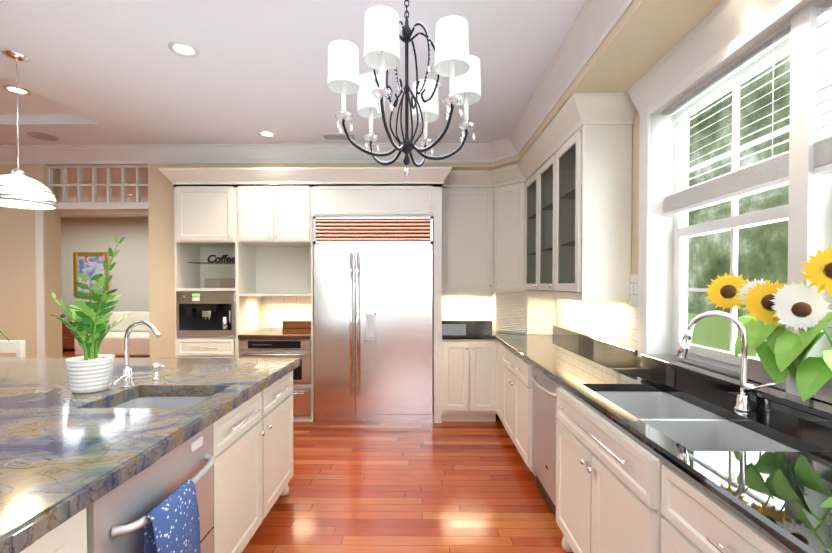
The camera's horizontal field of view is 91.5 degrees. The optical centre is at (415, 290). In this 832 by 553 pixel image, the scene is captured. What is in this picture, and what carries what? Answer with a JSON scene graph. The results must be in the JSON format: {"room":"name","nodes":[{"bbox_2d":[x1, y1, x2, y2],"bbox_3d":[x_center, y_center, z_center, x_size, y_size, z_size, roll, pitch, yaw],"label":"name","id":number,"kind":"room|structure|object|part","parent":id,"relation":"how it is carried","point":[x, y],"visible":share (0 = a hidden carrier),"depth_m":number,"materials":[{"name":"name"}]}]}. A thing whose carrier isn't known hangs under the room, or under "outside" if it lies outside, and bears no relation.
{"room":"kitchen","nodes":[
{"label":"kitchen","id":0,"kind":"room"},
{"bbox_2d":[0,164,176,357],"bbox_3d":[-5.355,-0.073,4.449,5.650,2.880,0.200,0,1,1],"label":"wall","id":1,"kind":"structure","parent":0,"point":[18,319],"depth_m":4.33,"materials":[{"name":"beige paint"}]},
{"bbox_2d":[35,165,147,356],"bbox_3d":[-3.436,0.008,4.367,1.211,2.720,0.118,0,1,1],"label":"transom","id":2,"kind":"object","parent":1,"relation":"attached to","point":[40,278],"visible":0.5,"depth_m":4.37,"materials":[{"name":"white paint"}]},
{"bbox_2d":[170,167,249,248],"bbox_3d":[-2.184,-0.903,4.506,0.651,0.794,0.636,0,1,1],"label":"upper cabinet","id":3,"kind":"object","parent":1,"relation":"attached to","point":[205,199],"depth_m":4.19,"materials":[{"name":"beige paint"}]},
{"bbox_2d":[60,169,147,217],"bbox_3d":[-6.999,-1.669,6.947,9.900,0.100,4.800,0,1,1],"label":"ceiling","id":4,"kind":"structure","parent":0,"point":[101,176],"depth_m":6.59,"materials":[{"name":"white paint"}]},
{"bbox_2d":[61,218,148,318],"bbox_3d":[-7.020,-0.202,9.269,10.200,3.000,0.200,0,1,1],"label":"wall","id":5,"kind":"structure","parent":0,"point":[129,272],"depth_m":9.14,"materials":[{"name":"beige paint"}]},
{"bbox_2d":[73,252,108,296],"bbox_3d":[-7.322,-0.370,9.147,0.800,1.000,0.043,0,1,1],"label":"framed picture","id":6,"kind":"object","parent":5,"relation":"attached to","point":[89,265],"visible":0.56,"depth_m":9.15,"materials":[{"name":"gold metal"}]},
{"bbox_2d":[194,289,261,332],"bbox_3d":[-2.179,0.231,4.707,0.613,0.475,0.266,0,1,1],"label":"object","id":7,"kind":"object","parent":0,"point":[248,302],"depth_m":4.41,"materials":[{"name":"beige paint"}]},
{"bbox_2d":[238,167,313,248],"bbox_3d":[-1.466,-0.903,4.497,0.785,0.794,0.636,0,1,1],"label":"upper cabinet","id":8,"kind":"object","parent":0,"relation":"attached to","point":[276,204],"depth_m":4.18,"materials":[{"name":"beige paint"}]},
{"bbox_3d":[-2.151,-0.298,4.381,0.500,0.006,0.270,0,1,1],"label":"shelf niche glass","id":9,"kind":"part","parent":8,"relation":"part of","materials":[{"name":"clear glass"}]},
{"bbox_2d":[0,0,586,144],"bbox_3d":[-3.300,-1.632,0.866,9.850,0.340,8.330,0,1,1],"label":"ceiling","id":10,"kind":"structure","parent":0,"point":[101,72],"depth_m":2.70,"materials":[{"name":"white paint"}]},
{"bbox_2d":[2,85,31,95],"bbox_3d":[-3.146,-1.581,3.200,0.165,0.008,0.165,0,1,-23],"label":"recessed light","id":11,"kind":"object","parent":10,"relation":"in","point":[11,88],"depth_m":3.19,"materials":[{"name":"white paint"}]},
{"bbox_2d":[0,50,58,209],"bbox_3d":[-2.524,-1.015,2.570,0.380,0.938,0.380,0,1,1],"label":"pendant light","id":12,"kind":"object","parent":10,"relation":"hanging from","point":[19,189],"visible":1,"depth_m":2.54,"materials":[{"name":"white metal"}]},
{"bbox_2d":[27,132,58,140],"bbox_3d":[-3.636,-1.504,3.957,0.230,0.004,0.230,0,1,1],"label":"ceiling speaker","id":13,"kind":"object","parent":10,"relation":"attached to","point":[42,136],"visible":1,"depth_m":3.95,"materials":[{"name":"grey"}]},
{"bbox_2d":[168,41,198,56],"bbox_3d":[-1.424,-1.480,2.490,0.165,0.008,0.165,-1,1,-38],"label":"recessed light","id":14,"kind":"object","parent":10,"relation":"in","point":[184,49],"depth_m":2.48,"materials":[{"name":"white paint"}]},
{"bbox_2d":[258,130,275,136],"bbox_3d":[-1.427,-1.500,3.880,0.165,0.008,0.165,0,1,-5],"label":"recessed light","id":15,"kind":"object","parent":10,"relation":"in","point":[265,133],"depth_m":3.87,"materials":[{"name":"white paint"}]},
{"bbox_2d":[321,133,356,139],"bbox_3d":[-0.746,-1.501,3.951,0.320,0.010,0.150,0,1,1],"label":"ceiling vent","id":16,"kind":"object","parent":10,"relation":"in","point":[333,136],"visible":1,"depth_m":3.95,"materials":[{"name":"white metal"}]},
{"bbox_2d":[327,0,480,176],"bbox_3d":[-0.042,-0.998,1.859,0.700,0.954,0.684,0,1,1],"label":"chandelier","id":17,"kind":"object","parent":10,"relation":"hanging from","point":[457,64],"visible":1,"depth_m":1.78,"materials":[{"name":"white fabric"}]},
{"bbox_2d":[282,321,313,328],"bbox_3d":[-1.329,0.402,4.803,0.493,0.089,0.035,0,1,1],"label":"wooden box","id":18,"kind":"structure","parent":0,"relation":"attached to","point":[285,324],"depth_m":4.79,"materials":[{"name":"brown wood"}]},
{"bbox_2d":[62,349,572,552],"bbox_3d":[-5.173,1.417,3.068,13.650,0.060,12.600,0,1,1],"label":"floor","id":19,"kind":"structure","parent":0,"point":[456,487],"depth_m":2.76,"materials":[{"name":"brown wood"}]},
{"bbox_2d":[0,340,25,356],"bbox_3d":[-3.264,0.883,3.357,0.440,1.000,0.440,0,1,1],"label":"chair","id":20,"kind":"object","parent":19,"relation":"on","point":[17,347],"visible":0.19,"depth_m":3.14,"materials":[{"name":"white paint"}]},
{"bbox_2d":[62,308,88,348],"bbox_3d":[-7.510,0.844,8.925,0.970,0.918,0.470,0,1,1],"label":"dresser","id":21,"kind":"object","parent":19,"relation":"on","point":[68,335],"visible":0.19,"depth_m":8.70,"materials":[{"name":"brown wood"}]},
{"bbox_2d":[74,311,149,355],"bbox_3d":[-5.980,0.884,8.522,1.700,0.850,0.900,0,1,1],"label":"sofa","id":22,"kind":"object","parent":19,"relation":"on","point":[112,342],"visible":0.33,"depth_m":8.09,"materials":[{"name":"beige fabric"}]},
{"bbox_2d":[8,364,299,552],"bbox_3d":[-2.110,0.979,1.508,2.714,0.862,2.670,0,1,1],"label":"kitchen island","id":23,"kind":"object","parent":19,"relation":"on","point":[166,455],"depth_m":1.59,"materials":[{"name":"beige paint"}]},
{"bbox_2d":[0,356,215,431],"bbox_3d":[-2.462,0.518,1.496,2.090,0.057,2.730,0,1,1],"label":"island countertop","id":24,"kind":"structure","parent":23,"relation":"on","point":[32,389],"depth_m":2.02,"materials":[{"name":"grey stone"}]},
{"bbox_2d":[47,235,130,393],"bbox_3d":[-1.558,0.106,1.957,0.350,0.750,0.317,0,1,1],"label":"potted plant","id":25,"kind":"object","parent":24,"relation":"on","point":[90,370],"visible":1,"depth_m":1.92,"materials":[{"name":"green plant"}]},
{"bbox_2d":[148,360,167,379],"bbox_3d":[-1.390,0.435,2.197,0.076,0.090,0.039,0,1,1],"label":"soap dispenser","id":26,"kind":"object","parent":24,"relation":"on","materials":[{"name":"silver metal"}]},
{"bbox_2d":[0,358,299,552],"bbox_3d":[-1.127,0.518,1.479,0.580,0.057,2.730,0,1,1],"label":"island countertop","id":27,"kind":"structure","parent":23,"relation":"on","point":[52,466],"depth_m":1.32,"materials":[{"name":"stone"}]},
{"bbox_2d":[104,392,211,407],"bbox_3d":[-1.189,0.617,1.877,0.487,0.175,0.420,0,1,1],"label":"sink","id":28,"kind":"object","parent":27,"relation":"in","point":[142,399],"depth_m":2.06,"materials":[{"name":"grey metal"}]},
{"bbox_2d":[143,479,200,552],"bbox_3d":[-0.788,0.944,1.317,0.066,0.576,0.248,0,1,1],"label":"towel","id":29,"kind":"object","parent":23,"relation":"hanging from","point":[173,526],"depth_m":1.29,"materials":[{"name":"blue fabric"}]},
{"bbox_2d":[175,333,237,357],"bbox_3d":[-2.181,0.919,4.532,0.613,0.895,0.636,0,1,1],"label":"base cabinet","id":30,"kind":"object","parent":19,"relation":"on","point":[185,346],"depth_m":4.22,"materials":[{"name":"beige paint"}]},
{"bbox_2d":[176,291,235,335],"bbox_3d":[-2.183,0.236,4.380,0.605,0.465,0.379,0,1,1],"label":"coffee machine","id":31,"kind":"object","parent":30,"relation":"on","point":[205,313],"visible":0.96,"depth_m":4.22,"materials":[{"name":"silver metal"}]},
{"bbox_2d":[238,337,314,421],"bbox_3d":[-1.463,0.930,4.543,0.757,0.872,0.596,0,1,1],"label":"base cabinet","id":32,"kind":"object","parent":19,"relation":"on","point":[311,418],"depth_m":4.23,"materials":[{"name":"beige paint"}]},
{"bbox_2d":[238,339,311,415],"bbox_3d":[-1.467,0.902,4.192,0.749,0.787,0.103,0,1,1],"label":"wall oven","id":33,"kind":"object","parent":32,"relation":"in","point":[302,402],"visible":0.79,"depth_m":4.20,"materials":[{"name":"silver metal"}]},
{"bbox_2d":[238,329,313,339],"bbox_3d":[-1.463,0.472,4.506,0.753,0.041,0.635,0,1,1],"label":"countertop","id":34,"kind":"structure","parent":32,"relation":"on","point":[283,334],"depth_m":4.23,"materials":[{"name":"brown stone"}]},
{"bbox_2d":[313,217,432,422],"bbox_3d":[-0.440,0.300,4.466,1.236,2.133,0.702,0,1,1],"label":"refrigerator","id":35,"kind":"object","parent":19,"relation":"on","point":[373,314],"visible":1,"depth_m":4.18,"materials":[{"name":"silver metal"}]},
{"bbox_2d":[438,333,493,420],"bbox_3d":[0.554,0.931,4.493,0.568,0.872,0.646,0,1,1],"label":"base cabinet","id":36,"kind":"object","parent":19,"relation":"on","point":[465,368],"depth_m":4.17,"materials":[{"name":"beige paint"}]},
{"bbox_2d":[438,329,493,340],"bbox_3d":[0.540,0.472,4.452,0.537,0.040,0.623,0,1,1],"label":"countertop","id":37,"kind":"structure","parent":36,"relation":"on","point":[447,334],"depth_m":4.19,"materials":[{"name":"black stone"}]},
{"bbox_2d":[490,329,831,552],"bbox_3d":[1.092,0.501,2.466,0.616,0.040,4.580,0,1,1],"label":"countertop","id":38,"kind":"structure","parent":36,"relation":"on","point":[577,370],"depth_m":1.48,"materials":[{"name":"black stone"}]},
{"bbox_2d":[615,324,619,341],"bbox_3d":[1.431,0.300,2.884,0.012,0.120,0.070,0,1,1],"label":"outlet plate","id":39,"kind":"object","parent":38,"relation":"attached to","point":[617,326],"depth_m":2.88,"materials":[{"name":"white plastic"}]},
{"bbox_2d":[574,389,831,536],"bbox_3d":[1.073,0.628,1.688,0.465,0.217,0.900,0,1,1],"label":"sink","id":40,"kind":"object","parent":38,"relation":"in","point":[800,480],"depth_m":1.31,"materials":[{"name":"grey metal"}]},
{"bbox_2d":[674,311,777,412],"bbox_3d":[1.280,0.289,1.693,0.241,0.406,0.251,0,1,1],"label":"faucet","id":41,"kind":"object","parent":38,"relation":"on","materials":[{"name":"silver metal"}]},
{"bbox_2d":[494,341,501,421],"bbox_3d":[1.137,0.938,3.983,0.646,0.872,0.391,0,1,1],"label":"base cabinet","id":42,"kind":"object","parent":19,"relation":"on","point":[497,344],"depth_m":4.08,"materials":[{"name":"beige paint"}]},
{"bbox_2d":[502,345,529,468],"bbox_3d":[1.129,0.947,3.335,0.646,0.872,0.905,0,1,1],"label":"base cabinet","id":43,"kind":"object","parent":19,"relation":"on","point":[515,371],"depth_m":3.24,"materials":[{"name":"beige paint"}]},
{"bbox_2d":[530,369,573,507],"bbox_3d":[1.135,0.958,2.563,0.614,0.872,0.636,0,1,1],"label":"base cabinet","id":44,"kind":"object","parent":19,"relation":"on","point":[548,403],"depth_m":2.63,"materials":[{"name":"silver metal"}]},
{"bbox_2d":[531,367,559,517],"bbox_3d":[0.821,0.950,2.566,0.107,0.848,0.604,0,1,1],"label":"dishwasher","id":45,"kind":"object","parent":44,"relation":"in","point":[543,388],"depth_m":2.62,"materials":[{"name":"silver metal"}]},
{"bbox_2d":[550,421,665,552],"bbox_3d":[1.099,1.078,1.777,0.666,0.655,0.936,0,1,1],"label":"base cabinet","id":46,"kind":"object","parent":19,"relation":"on","point":[596,508],"depth_m":1.77,"materials":[{"name":"beige paint"}]},
{"bbox_2d":[646,517,777,552],"bbox_3d":[1.086,1.093,0.747,0.666,0.655,1.124,0,1,1],"label":"base cabinet","id":47,"kind":"object","parent":19,"relation":"on","point":[662,536],"depth_m":1.14,"materials":[{"name":"beige paint"}]},
{"bbox_2d":[0,0,634,163],"bbox_3d":[-3.629,-1.373,0.508,9.200,0.164,7.600,0,1,1],"label":"crown molding","id":48,"kind":"structure","parent":0,"point":[593,25],"depth_m":4.18,"materials":[{"name":"white paint"}]},
{"bbox_2d":[314,167,441,248],"bbox_3d":[-0.401,-0.902,4.483,1.344,0.794,0.636,0,1,1],"label":"upper cabinet","id":49,"kind":"object","parent":0,"relation":"attached to","point":[338,191],"depth_m":4.18,"materials":[{"name":"beige paint"}]},
{"bbox_2d":[177,0,722,169],"bbox_3d":[-0.576,-1.353,0.734,3.996,0.212,8.128,0,1,1],"label":"wall","id":50,"kind":"structure","parent":0,"point":[643,38],"depth_m":2.19,"materials":[{"name":"beige paint"}]},
{"bbox_2d":[438,189,493,292],"bbox_3d":[0.567,-0.649,4.620,0.590,1.308,0.346,0,1,1],"label":"upper cabinet","id":51,"kind":"object","parent":0,"relation":"attached to","point":[466,251],"depth_m":4.45,"materials":[{"name":"beige paint"}]},
{"bbox_2d":[494,185,497,288],"bbox_3d":[0.991,-0.658,4.314,0.277,1.283,0.277,0,1,1],"label":"upper cabinet","id":52,"kind":"object","parent":0,"relation":"attached to","point":[495,186],"depth_m":4.42,"materials":[{"name":"beige paint"}]},
{"bbox_2d":[494,181,529,292],"bbox_3d":[1.000,-0.647,4.474,0.280,1.308,0.628,0,1,1],"label":"upper cabinet","id":53,"kind":"object","parent":0,"relation":"attached to","point":[513,196],"depth_m":4.27,"materials":[{"name":"beige paint"}]},
{"bbox_2d":[490,293,557,336],"bbox_3d":[1.174,0.228,4.505,0.585,0.444,0.585,0,1,1],"label":"backsplash","id":54,"kind":"structure","parent":0,"point":[509,312],"depth_m":4.24,"materials":[{"name":"beige tile"}]},
{"bbox_2d":[442,93,636,188],"bbox_3d":[0.857,-1.204,3.535,1.196,0.168,1.840,0,1,1],"label":"crown molding","id":55,"kind":"structure","parent":0,"point":[587,123],"depth_m":2.94,"materials":[{"name":"beige paint"}]},
{"bbox_2d":[562,110,639,349],"bbox_3d":[1.525,-0.021,0.828,0.200,2.880,8.330,0,1,1],"label":"wall","id":56,"kind":"structure","parent":0,"point":[635,201],"depth_m":2.68,"materials":[{"name":"beige paint"}]},
{"bbox_2d":[530,181,561,292],"bbox_3d":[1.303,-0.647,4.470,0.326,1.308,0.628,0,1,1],"label":"upper cabinet","id":57,"kind":"object","parent":56,"relation":"attached to","point":[545,196],"depth_m":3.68,"materials":[{"name":"beige paint"}]},
{"bbox_2d":[628,0,831,396],"bbox_3d":[1.469,-0.377,0.624,0.296,1.738,3.930,0,1,1],"label":"window","id":58,"kind":"structure","parent":56,"relation":"in","point":[722,34],"depth_m":2.00,"materials":[{"name":"white paint"}]},
{"bbox_2d":[662,0,831,216],"bbox_3d":[1.503,-0.757,1.053,0.060,0.655,2.810,0,1,1],"label":"window blind","id":59,"kind":"object","parent":58,"relation":"attached to","point":[772,172],"visible":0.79,"depth_m":1.86,"materials":[{"name":"white plastic"}]},
{"bbox_2d":[704,246,831,403],"bbox_3d":[1.450,0.119,1.634,0.200,0.564,0.605,0,1,1],"label":"sunflower vase","id":60,"kind":"object","parent":58,"relation":"on","point":[802,307],"visible":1,"depth_m":1.54,"materials":[{"name":"yellow plant"}]},
{"label":"outside","id":61,"kind":"structure","parent":0,"visible":0},
{"bbox_2d":[687,54,789,356],"bbox_3d":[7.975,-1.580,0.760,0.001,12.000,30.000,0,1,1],"label":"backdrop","id":62,"kind":"structure","parent":61,"point":[706,258],"depth_m":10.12,"materials":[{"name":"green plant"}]}
]}

